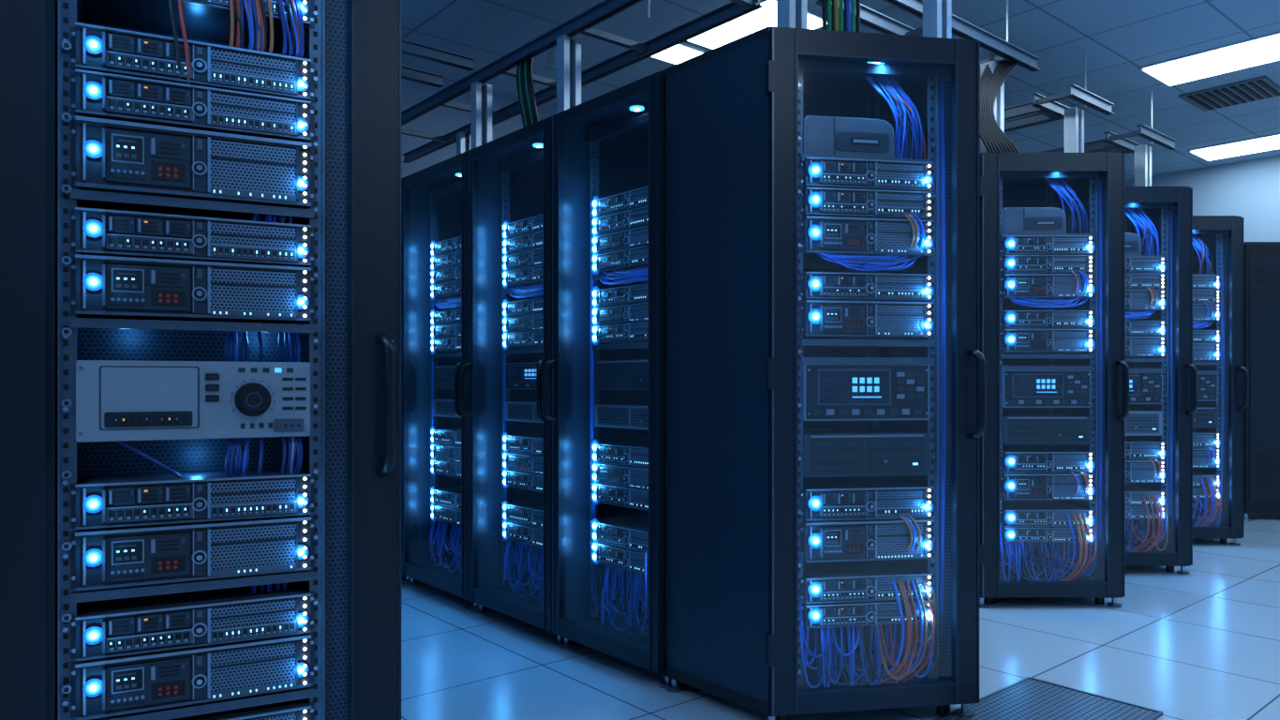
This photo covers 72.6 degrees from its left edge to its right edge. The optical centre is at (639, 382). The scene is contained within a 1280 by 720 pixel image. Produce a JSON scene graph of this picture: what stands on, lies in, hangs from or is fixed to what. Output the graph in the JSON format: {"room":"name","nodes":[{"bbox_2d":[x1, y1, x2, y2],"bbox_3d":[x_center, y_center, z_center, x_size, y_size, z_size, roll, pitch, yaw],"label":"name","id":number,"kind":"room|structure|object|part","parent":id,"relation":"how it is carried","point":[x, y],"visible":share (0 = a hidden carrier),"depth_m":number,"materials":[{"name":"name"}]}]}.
{"room":"server room","nodes":[
{"label":"server room","id":0,"kind":"room"},
{"bbox_2d":[401,78,556,178],"bbox_3d":[-1.126,-0.480,5.970,12.340,3.000,0.100,0,0,-40],"label":"wall","id":1,"kind":"structure","parent":0,"point":[440,121],"depth_m":5.73,"materials":[{"name":"paint"}]},
{"bbox_2d":[401,513,1279,719],"bbox_3d":[1.554,1.070,2.769,12.340,0.100,8.250,0,0,-40],"label":"floor","id":2,"kind":"structure","parent":0,"point":[1204,643],"depth_m":3.27,"materials":[{"name":"tile"}]},
{"bbox_2d":[0,0,401,719],"bbox_3d":[-1.194,-0.080,2.358,0.910,2.200,0.949,0,0,-27],"label":"rack","id":3,"kind":"object","parent":2,"relation":"on","point":[200,200],"visible":1,"depth_m":2.03,"materials":[{"name":"metal"}]},
{"bbox_3d":[-0.627,0.055,2.155,0.031,0.358,0.073,0,0,-40],"label":"door handle","id":4,"kind":"part","parent":3,"relation":"part of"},
{"bbox_2d":[402,575,410,582],"bbox_3d":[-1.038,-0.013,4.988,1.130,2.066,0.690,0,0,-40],"label":"rack foot","id":5,"kind":"object","parent":2,"relation":"on","point":[408,578],"visible":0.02,"depth_m":4.44,"materials":[{"name":"metal"}]},
{"bbox_2d":[401,150,478,610],"bbox_3d":[-0.597,-0.013,4.461,1.130,2.066,0.704,0,0,-40],"label":"rack","id":6,"kind":"object","parent":2,"relation":"on","point":[434,198],"visible":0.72,"depth_m":4.37,"materials":[{"name":"metal"}]},
{"bbox_2d":[453,169,461,177],"bbox_3d":[-0.857,-0.999,4.171,0.070,0.023,0.070,0,0,-40],"label":"lamp","id":7,"kind":"object","parent":6,"relation":"on","point":[457,172],"depth_m":4.15,"materials":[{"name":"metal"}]},
{"bbox_3d":[-0.802,0.030,3.871,0.025,0.242,0.060,0,0,35],"label":"door handle","id":8,"kind":"part","parent":6,"relation":"part of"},
{"bbox_2d":[458,116,564,644],"bbox_3d":[-0.162,-0.013,3.941,1.130,2.066,0.671,0,0,-40],"label":"rack","id":9,"kind":"object","parent":2,"relation":"on","point":[510,175],"visible":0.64,"depth_m":3.83,"materials":[{"name":"metal"}]},
{"bbox_3d":[-0.767,0.030,3.829,0.060,0.242,0.025,0,0,-25],"label":"door handle","id":10,"kind":"part","parent":9,"relation":"part of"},
{"bbox_2d":[530,138,543,148],"bbox_3d":[-0.423,-0.999,3.654,0.070,0.023,0.070,0,0,-40],"label":"lamp","id":11,"kind":"object","parent":9,"relation":"on","point":[535,142],"depth_m":3.63,"materials":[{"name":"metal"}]},
{"bbox_3d":[-0.379,0.030,3.365,0.025,0.242,0.060,0,0,35],"label":"door handle","id":12,"kind":"part","parent":9,"relation":"part of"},
{"bbox_2d":[542,69,670,688],"bbox_3d":[0.253,-0.013,3.447,1.130,2.066,0.643,0,0,-40],"label":"rack","id":13,"kind":"object","parent":2,"relation":"on","point":[607,362],"visible":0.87,"depth_m":3.31,"materials":[{"name":"metal"}]},
{"bbox_3d":[-0.343,0.030,3.323,0.060,0.242,0.025,0,0,-25],"label":"door handle","id":14,"kind":"part","parent":13,"relation":"part of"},
{"bbox_2d":[627,101,646,111],"bbox_3d":[-0.011,-0.999,3.161,0.070,0.023,0.070,0,0,-40],"label":"lamp","id":15,"kind":"object","parent":13,"relation":"on","point":[634,106],"depth_m":3.14,"materials":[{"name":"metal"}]},
{"bbox_2d":[665,26,985,719],"bbox_3d":[0.522,-0.013,3.008,0.923,2.066,1.027,0,0,-9],"label":"rack","id":16,"kind":"object","parent":2,"relation":"on","point":[826,366],"visible":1,"depth_m":2.63,"materials":[{"name":"metal"}]},
{"bbox_2d":[776,0,952,38],"bbox_3d":[0.702,-1.514,2.836,0.603,0.933,0.270,0,0,-9],"label":"cable tray","id":17,"kind":"object","parent":16,"relation":"on","point":[937,14],"visible":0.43,"depth_m":2.79,"materials":[{"name":"metal"}]},
{"bbox_3d":[1.003,0.035,2.596,0.025,0.272,0.060,0,0,-25],"label":"door handle","id":18,"kind":"part","parent":16,"relation":"part of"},
{"bbox_2d":[933,676,1162,719],"bbox_3d":[1.242,1.016,2.644,0.600,0.009,0.420,0,0,-40],"label":"floor vent","id":19,"kind":"object","parent":2,"relation":"on","point":[1029,697],"depth_m":2.74,"materials":[{"name":"metal"}]},
{"bbox_2d":[979,152,1129,607],"bbox_3d":[1.863,-0.013,4.361,0.662,2.066,0.981,0,0,0],"label":"rack","id":20,"kind":"object","parent":2,"relation":"on","point":[1051,225],"visible":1,"depth_m":3.98,"materials":[{"name":"metal"}]},
{"bbox_2d":[815,0,1040,152],"bbox_3d":[0.458,-1.514,5.122,1.480,0.933,3.176,0,0,-40],"label":"cable tray","id":21,"kind":"object","parent":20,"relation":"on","point":[993,71],"visible":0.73,"depth_m":4.22,"materials":[{"name":"metal"},{"name":"rubber"},{"name":"copper"}]},
{"bbox_3d":[2.160,0.035,3.899,0.025,0.272,0.060,0,0,-15],"label":"door handle","id":22,"kind":"part","parent":20,"relation":"part of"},
{"bbox_2d":[1124,186,1197,574],"bbox_3d":[2.599,-0.013,5.040,0.662,2.066,0.981,0,0,0],"label":"rack","id":23,"kind":"object","parent":2,"relation":"on","point":[1158,220],"visible":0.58,"depth_m":4.66,"materials":[{"name":"metal"}]},
{"bbox_3d":[2.897,0.035,4.579,0.025,0.272,0.060,0,0,-15],"label":"door handle","id":24,"kind":"part","parent":23,"relation":"part of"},
{"bbox_2d":[1192,215,1248,545],"bbox_3d":[3.438,-0.013,5.861,0.662,2.066,0.981,0,0,0],"label":"rack","id":25,"kind":"object","parent":2,"relation":"on","point":[1217,240],"visible":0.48,"depth_m":5.48,"materials":[{"name":"metal"}]},
{"bbox_3d":[3.735,0.035,5.399,0.025,0.272,0.060,0,0,-15],"label":"door handle","id":26,"kind":"part","parent":25,"relation":"part of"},
{"bbox_2d":[1243,241,1279,519],"bbox_3d":[4.830,-0.010,6.711,0.740,2.060,0.678,0,0,0],"label":"rack","id":27,"kind":"object","parent":2,"relation":"on","point":[1261,260],"visible":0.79,"depth_m":6.43,"materials":[{"name":"metal"}]},
{"bbox_2d":[401,0,1279,180],"bbox_3d":[1.554,-2.030,2.769,12.340,0.100,8.250,0,0,-40],"label":"ceiling","id":28,"kind":"structure","parent":0,"point":[1119,37],"depth_m":5.12,"materials":[{"name":"tile"}]},
{"bbox_2d":[401,38,474,88],"bbox_3d":[-2.255,-1.715,3.003,3.600,0.530,0.340,0,0,-40],"label":"cable tray","id":29,"kind":"object","parent":28,"relation":"hanging from","point":[410,48],"visible":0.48,"depth_m":3.98,"materials":[{"name":"metal"}]},
{"bbox_2d":[401,0,762,163],"bbox_3d":[-0.673,-1.514,4.276,0.425,0.933,3.020,0,0,-40],"label":"cable tray","id":30,"kind":"object","parent":28,"relation":"hanging from","point":[570,80],"visible":0.83,"depth_m":3.77,"materials":[{"name":"metal"}]},
{"bbox_2d":[650,43,706,64],"bbox_3d":[0.294,-1.971,5.294,0.490,0.018,0.260,0,0,-40],"label":"ceiling light panel","id":31,"kind":"object","parent":28,"relation":"in","point":[680,52],"depth_m":5.21,"materials":[{"name":"white plastic"}]},
{"bbox_2d":[686,0,832,49],"bbox_3d":[0.641,-1.971,4.880,0.490,0.018,0.700,0,0,-40],"label":"ceiling light panel","id":32,"kind":"object","parent":28,"relation":"in","point":[766,16],"depth_m":4.80,"materials":[{"name":"white plastic"}]},
{"bbox_2d":[979,46,1114,152],"bbox_3d":[1.597,-1.514,6.138,0.530,0.933,3.080,0,0,-40],"label":"cable tray","id":33,"kind":"object","parent":28,"relation":"hanging from","point":[1048,109],"visible":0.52,"depth_m":5.05,"materials":[{"name":"metal"}]},
{"bbox_2d":[1039,90,1176,186],"bbox_3d":[2.443,-1.514,6.879,0.580,0.933,3.030,0,0,-40],"label":"cable tray","id":34,"kind":"object","parent":28,"relation":"hanging from","point":[1113,142],"visible":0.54,"depth_m":5.81,"materials":[{"name":"metal"}]},
{"bbox_2d":[1138,30,1279,86],"bbox_3d":[3.718,-1.971,5.162,0.490,0.018,1.240,0,0,-40],"label":"ceiling light panel","id":35,"kind":"object","parent":28,"relation":"in","point":[1264,49],"depth_m":5.33,"materials":[{"name":"white plastic"}]},
{"bbox_2d":[1178,75,1279,111],"bbox_3d":[4.063,-1.969,5.973,0.500,0.022,0.500,0,0,-40],"label":"ceiling air vent","id":36,"kind":"object","parent":28,"relation":"in","point":[1262,87],"depth_m":5.94,"materials":[{"name":"grey metal"}]},
{"bbox_2d":[1187,133,1279,160],"bbox_3d":[5.336,-1.971,7.000,0.490,0.018,1.520,0,0,-40],"label":"ceiling light panel","id":37,"kind":"object","parent":28,"relation":"in","point":[1272,141],"depth_m":7.31,"materials":[{"name":"white plastic"}]},
{"bbox_2d":[1124,154,1279,241],"bbox_3d":[6.323,-0.480,6.763,0.100,3.000,8.250,0,0,-40],"label":"wall","id":38,"kind":"structure","parent":0,"point":[1247,189],"depth_m":7.79,"materials":[{"name":"paint"}]}
]}

